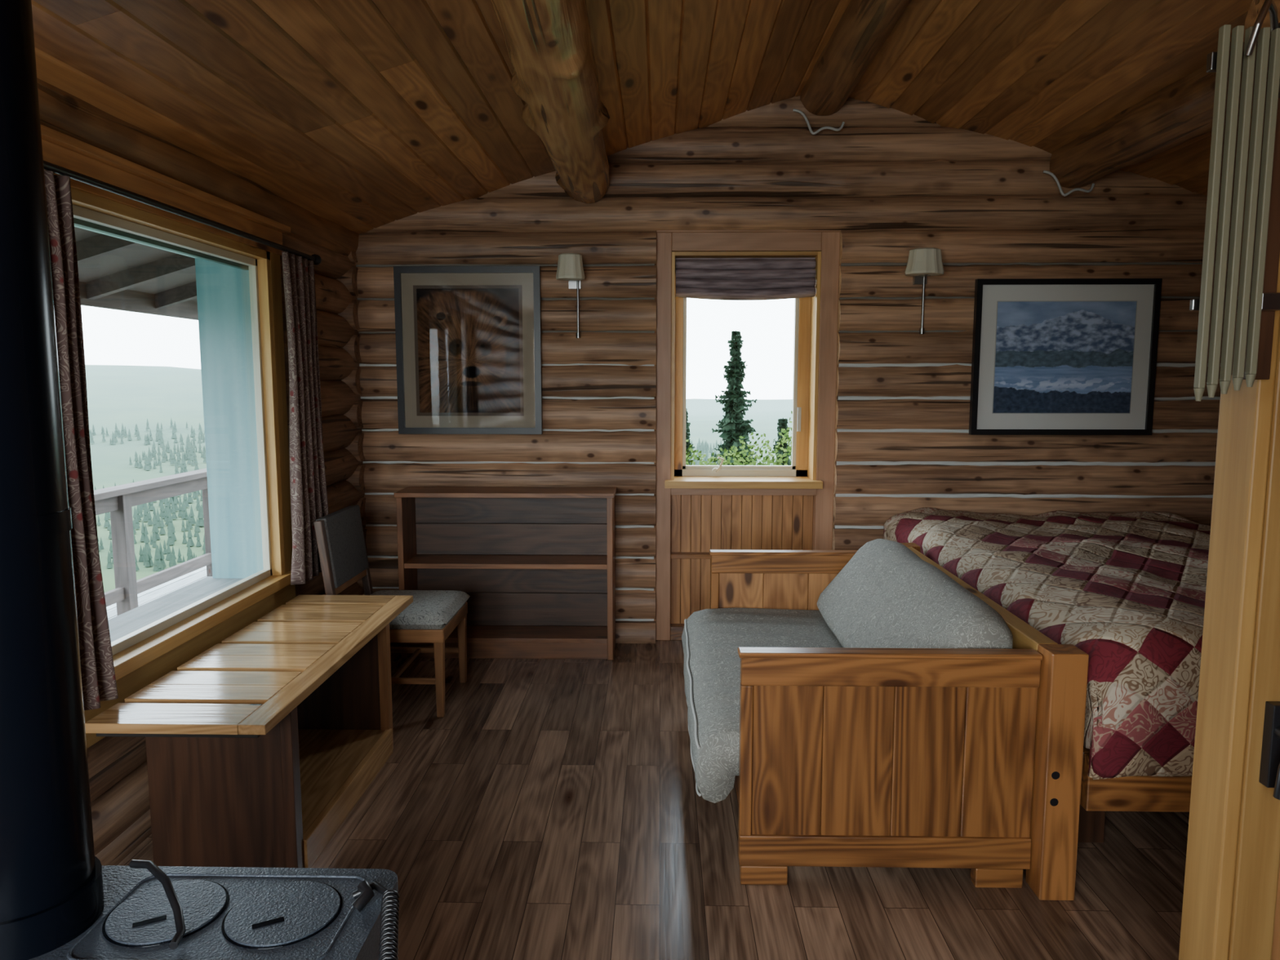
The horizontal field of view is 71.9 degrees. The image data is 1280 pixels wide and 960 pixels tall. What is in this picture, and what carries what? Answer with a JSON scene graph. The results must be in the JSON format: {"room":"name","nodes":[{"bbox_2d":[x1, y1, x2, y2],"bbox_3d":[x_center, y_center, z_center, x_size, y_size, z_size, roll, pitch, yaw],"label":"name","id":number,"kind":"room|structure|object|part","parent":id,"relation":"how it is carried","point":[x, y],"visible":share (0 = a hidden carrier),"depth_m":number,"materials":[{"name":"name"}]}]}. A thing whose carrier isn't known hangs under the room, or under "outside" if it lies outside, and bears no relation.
{"room":"log cabin interior","nodes":[
{"label":"log cabin interior","id":0,"kind":"room"},
{"bbox_2d":[74,226,198,319],"bbox_3d":[0.897,-1.224,1.778,7.490,1.291,7.450,0,7,1],"label":"roof","id":1,"kind":"structure","parent":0,"point":[117,273],"depth_m":4.37,"materials":[{"name":"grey wood"}]},
{"bbox_2d":[36,77,368,865],"bbox_3d":[-1.733,0.131,1.876,0.279,2.486,6.820,0,7,1],"label":"wall","id":2,"kind":"structure","parent":0,"point":[117,768],"depth_m":3.63,"materials":[{"name":"brown wood"}]},
{"bbox_2d":[40,124,295,748],"bbox_3d":[-1.732,-0.156,3.091,0.380,1.710,1.720,0,7,1],"label":"window","id":3,"kind":"structure","parent":2,"relation":"in","point":[238,283],"depth_m":3.70,"materials":[{"name":"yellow wood"}]},
{"bbox_2d":[43,160,321,265],"bbox_3d":[-1.527,-0.893,3.023,0.089,0.048,2.080,0,7,1],"label":"curtain rod","id":4,"kind":"object","parent":2,"relation":"attached to","point":[317,259],"visible":0.95,"depth_m":2.80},
{"bbox_2d":[44,170,118,710],"bbox_3d":[-1.521,-0.079,2.329,0.071,1.430,0.289,0,7,1],"label":"curtain","id":5,"kind":"object","parent":4,"relation":"hanging from","point":[99,684],"visible":0.51,"depth_m":2.37,"materials":[{"name":"brown fabric"}]},
{"bbox_2d":[281,251,328,585],"bbox_3d":[-1.486,-0.271,3.922,0.078,1.411,0.405,0,7,1],"label":"curtain","id":6,"kind":"object","parent":4,"relation":"hanging from","point":[308,486],"visible":0.95,"depth_m":3.85,"materials":[{"name":"brown fabric"}]},
{"bbox_2d":[31,0,1252,233],"bbox_3d":[0.940,-1.332,1.665,5.700,0.841,6.850,0,7,1],"label":"ceiling","id":7,"kind":"structure","parent":0,"point":[363,116],"depth_m":3.39,"materials":[{"name":"brown wood"}]},
{"bbox_2d":[489,0,609,203],"bbox_3d":[-0.294,-1.296,1.621,0.451,0.351,6.307,0,7,1],"label":"log","id":8,"kind":"object","parent":7,"relation":"attached to","point":[548,44],"depth_m":2.98,"materials":[{"name":"brown wood"}]},
{"bbox_2d":[800,0,911,115],"bbox_3d":[0.922,-1.685,1.544,0.252,0.260,6.290,0,7,1],"label":"log","id":9,"kind":"object","parent":7,"relation":"attached to","point":[864,27],"visible":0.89,"depth_m":3.83,"materials":[{"name":"brown wood"}]},
{"bbox_2d":[1049,49,1244,187],"bbox_3d":[2.236,-1.329,1.555,0.310,0.291,6.290,0,7,1],"label":"log","id":10,"kind":"object","parent":7,"relation":"attached to","point":[1181,112],"depth_m":3.86,"materials":[{"name":"brown wood"}]},
{"bbox_2d":[117,640,1189,959],"bbox_3d":[0.940,1.339,1.944,5.600,0.100,6.800,0,7,1],"label":"floor","id":11,"kind":"structure","parent":0,"point":[553,810],"depth_m":2.76,"materials":[{"name":"wood"}]},
{"bbox_2d":[29,865,399,959],"bbox_3d":[-0.675,0.998,1.246,0.760,0.735,0.500,0,7,1],"label":"wood stove","id":12,"kind":"object","parent":11,"relation":"on","point":[229,913],"depth_m":1.32,"materials":[{"name":"metal"}]},
{"bbox_2d":[0,0,104,959],"bbox_3d":[-0.908,-0.237,1.201,0.200,1.800,0.200,0,7,1],"label":"stovepipe","id":13,"kind":"object","parent":12,"relation":"on","point":[51,888],"visible":1,"depth_m":1.21,"materials":[{"name":"black metal"}]},
{"bbox_2d":[128,859,186,949],"bbox_3d":[-0.721,0.625,1.308,0.147,0.053,0.147,0,7,1],"label":"handle","id":14,"kind":"object","parent":12,"relation":"on","point":[157,872],"depth_m":1.30,"materials":[{"name":"black metal"}]},
{"bbox_3d":[-0.375,0.651,1.293,0.064,0.056,0.199,-4,8,-31],"label":"stove spring handle","id":15,"kind":"part","parent":12,"relation":"part of","materials":[{"name":"silver metal"}]},
{"bbox_2d":[84,595,413,867],"bbox_3d":[-1.236,0.863,3.111,0.495,0.580,1.430,0,7,1],"label":"table","id":16,"kind":"object","parent":11,"relation":"on","point":[260,745],"visible":0.91,"depth_m":2.67,"materials":[{"name":"brown wood"}]},
{"bbox_2d":[313,505,470,717],"bbox_3d":[-1.136,0.589,4.129,0.574,0.894,0.516,0,7,1],"label":"dining chair","id":17,"kind":"object","parent":11,"relation":"on","point":[433,615],"visible":0.62,"depth_m":3.99,"materials":[{"name":"brown wood"}]},
{"bbox_2d":[393,486,616,659],"bbox_3d":[-0.716,0.504,4.833,1.164,0.905,0.275,0,7,1],"label":"bookcase","id":18,"kind":"object","parent":11,"relation":"on","point":[535,566],"visible":0.87,"depth_m":4.92,"materials":[{"name":"brown wood"}]},
{"bbox_2d":[709,542,1088,900],"bbox_3d":[0.791,0.756,3.368,0.973,0.735,1.706,0,7,1],"label":"futon sofa","id":19,"kind":"object","parent":11,"relation":"on","point":[886,757],"visible":0.76,"depth_m":2.59,"materials":[{"name":"brown wood"}]},
{"bbox_2d":[681,607,843,803],"bbox_3d":[0.670,0.782,3.353,0.993,0.271,1.445,0,7,1],"label":"sofa seat cushion","id":20,"kind":"object","parent":19,"relation":"on","point":[711,638],"visible":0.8,"depth_m":3.29,"materials":[{"name":"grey fabric"}]},
{"bbox_2d":[817,538,1013,648],"bbox_3d":[0.959,0.477,3.300,0.410,0.340,1.370,0,7,1],"label":"cushion","id":21,"kind":"object","parent":20,"relation":"on","point":[886,596],"visible":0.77,"depth_m":3.10,"materials":[{"name":"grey fabric"}]},
{"bbox_2d":[1077,746,1191,843],"bbox_3d":[2.136,0.880,3.757,1.590,0.400,2.360,0,7,1],"label":"frame","id":22,"kind":"object","parent":11,"relation":"on","point":[1138,793],"visible":0.17,"depth_m":2.59,"materials":[{"name":"brown wood"}]},
{"bbox_2d":[355,95,1232,643],"bbox_3d":[0.961,-0.550,4.949,5.700,3.121,0.235,0,7,1],"label":"wall","id":23,"kind":"structure","parent":0,"point":[894,183],"depth_m":4.82,"materials":[{"name":"brown wood"}]},
{"bbox_2d":[393,266,542,434],"bbox_3d":[-0.939,-0.708,4.840,0.795,0.910,0.035,0,7,1],"label":"picture","id":24,"kind":"object","parent":23,"relation":"attached to","point":[468,361],"visible":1,"depth_m":4.84,"materials":[{"name":"painted wood"},{"name":"paper"},{"name":"glass"}]},
{"bbox_2d":[555,253,584,337],"bbox_3d":[-0.368,-0.984,4.728,0.154,0.435,0.201,0,7,1],"label":"wall sconce","id":25,"kind":"object","parent":23,"relation":"attached to","point":[570,265],"visible":1,"depth_m":4.63,"materials":[{"name":"fabric"}]},
{"bbox_2d":[670,494,813,639],"bbox_3d":[0.586,0.496,5.102,0.820,0.860,0.110,0,7,1],"label":"wall panel","id":26,"kind":"object","parent":23,"relation":"attached to","point":[700,524],"visible":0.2,"depth_m":5.09,"materials":[{"name":"pine"},{"name":"fir"}]},
{"bbox_2d":[664,251,822,495],"bbox_3d":[0.582,-0.597,5.021,0.880,1.350,0.345,0,7,1],"label":"window","id":27,"kind":"structure","parent":23,"relation":"in","point":[798,478],"depth_m":5.07,"materials":[{"name":"yellow wood"}]},
{"bbox_2d":[675,257,816,300],"bbox_3d":[0.586,-1.122,4.924,0.780,0.235,0.087,0,7,1],"label":"roman shade","id":28,"kind":"object","parent":27,"relation":"attached to","point":[707,278],"visible":1,"depth_m":4.90,"materials":[{"name":"fabric"}]},
{"bbox_2d":[655,230,840,639],"bbox_3d":[0.594,-0.231,5.049,1.005,2.315,0.210,0,7,1],"label":"trim","id":29,"kind":"structure","parent":23,"relation":"attached to","point":[826,242],"depth_m":4.91,"materials":[{"name":"brown wood"}]},
{"bbox_2d":[792,108,844,134],"bbox_3d":[0.942,-1.883,4.632,0.274,0.141,0.044,0,7,1],"label":"electrical cable","id":30,"kind":"object","parent":23,"relation":"attached to","point":[802,113],"visible":1,"depth_m":4.62,"materials":[{"name":"white plastic"}]},
{"bbox_2d":[904,247,944,333],"bbox_3d":[1.496,-0.998,4.675,0.205,0.435,0.221,0,7,1],"label":"wall sconce","id":31,"kind":"object","parent":23,"relation":"attached to","point":[923,262],"visible":1,"depth_m":4.58,"materials":[{"name":"fabric"}]},
{"bbox_2d":[968,278,1162,435],"bbox_3d":[2.295,-0.662,4.774,0.975,0.835,0.035,0,7,1],"label":"picture","id":32,"kind":"object","parent":23,"relation":"attached to","point":[1051,356],"visible":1,"depth_m":4.77,"materials":[{"name":"black painted wood"},{"name":"printed paper"},{"name":"white mat board"}]},
{"bbox_2d":[1043,170,1094,196],"bbox_3d":[2.261,-1.561,4.639,0.274,0.141,0.044,0,7,1],"label":"electrical cable","id":33,"kind":"object","parent":23,"relation":"attached to","point":[1052,175],"visible":1,"depth_m":4.63,"materials":[{"name":"white plastic"}]},
{"bbox_2d":[1271,864,1279,959],"bbox_3d":[2.344,-0.164,1.625,2.386,2.958,0.070,0,7,1],"label":"wall partition","id":34,"kind":"structure","parent":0,"point":[1276,941],"depth_m":1.73,"materials":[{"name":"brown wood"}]},
{"bbox_2d":[1178,0,1279,959],"bbox_3d":[2.279,0.188,1.668,2.316,2.248,0.210,0,7,1],"label":"trim","id":35,"kind":"structure","parent":34,"relation":"attached to","point":[1233,854],"depth_m":1.68,"materials":[{"name":"brown wood"}]},
{"bbox_2d":[1189,0,1279,400],"bbox_3d":[1.046,-0.465,1.524,0.191,0.652,0.097,-3,7,-24],"label":"drying rack","id":36,"kind":"object","parent":34,"relation":"attached to","point":[1255,307],"visible":1,"depth_m":1.50,"materials":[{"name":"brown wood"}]},
{"bbox_2d":[1258,701,1279,799],"bbox_3d":[1.178,0.499,1.623,0.052,0.160,0.087,0,7,1],"label":"door latch","id":37,"kind":"object","parent":34,"relation":"in","point":[1269,771],"depth_m":1.65,"materials":[{"name":"black metal"}]},
{"bbox_3d":[2.137,0.528,3.737,1.490,0.295,2.280,0,7,1],"label":"mattress","id":38,"kind":"object","parent":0,"visible":0},
{"bbox_2d":[883,506,1210,779],"bbox_3d":[2.146,0.513,3.658,1.652,0.452,2.437,0,7,1],"label":"patchwork quilt","id":39,"kind":"object","parent":38,"relation":"on","point":[1127,590],"visible":0.72,"depth_m":3.03,"materials":[{"name":"fabric"}]},
{"label":"outside","id":40,"kind":"structure","parent":0,"visible":0},
{"bbox_2d":[85,364,792,592],"bbox_3d":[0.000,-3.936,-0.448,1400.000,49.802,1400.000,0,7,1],"label":"landscape","id":41,"kind":"structure","parent":40,"point":[127,396],"depth_m":232.51,"materials":[{"name":"green plant"}]},
{"bbox_2d":[106,565,206,619],"bbox_3d":[-2.803,1.783,4.318,1.785,1.480,10.050,0,7,1],"label":"deck","id":42,"kind":"object","parent":41,"relation":"on","point":[151,594],"visible":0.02,"depth_m":6.46,"materials":[{"name":"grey wood"}]},
{"bbox_2d":[93,468,212,615],"bbox_3d":[-3.341,0.636,4.139,0.140,0.840,9.930,0,7,1],"label":"deck railing","id":43,"kind":"object","parent":42,"relation":"on","point":[118,500],"depth_m":5.70,"materials":[{"name":"white wood"}]},
{"bbox_2d":[88,417,721,572],"bbox_3d":[-104.326,-0.125,125.301,253.960,13.337,225.982,0,7,1],"label":"forest","id":44,"kind":"object","parent":41,"relation":"on","point":[159,564],"visible":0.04,"depth_m":125.06,"materials":[{"name":"green plant"}]},
{"bbox_2d":[685,408,695,465],"bbox_3d":[0.745,0.271,14.600,0.760,2.948,0.801,-5,8,-37],"label":"fir tree","id":45,"kind":"object","parent":41,"relation":"on","point":[687,424],"visible":0.05,"depth_m":14.46,"materials":[{"name":"green plant"}]},
{"bbox_2d":[711,330,757,465],"bbox_3d":[1.239,-0.239,12.047,1.060,3.567,1.226,0,7,1],"label":"fir tree","id":46,"kind":"object","parent":41,"relation":"on","point":[733,426],"visible":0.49,"depth_m":11.86,"materials":[{"name":"green plant"}]},
{"bbox_2d":[685,410,792,465],"bbox_3d":[1.349,0.302,9.615,3.252,2.227,1.846,0,7,1],"label":"shrubs","id":47,"kind":"object","parent":41,"relation":"on","point":[710,460],"visible":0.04,"depth_m":9.50,"materials":[{"name":"green plant"}]},
{"bbox_2d":[773,417,791,465],"bbox_3d":[2.276,0.353,14.080,0.957,2.720,1.040,0,7,1],"label":"fir tree","id":48,"kind":"object","parent":41,"relation":"on","point":[782,424],"visible":0.13,"depth_m":13.93,"materials":[{"name":"green plant"}]}
]}

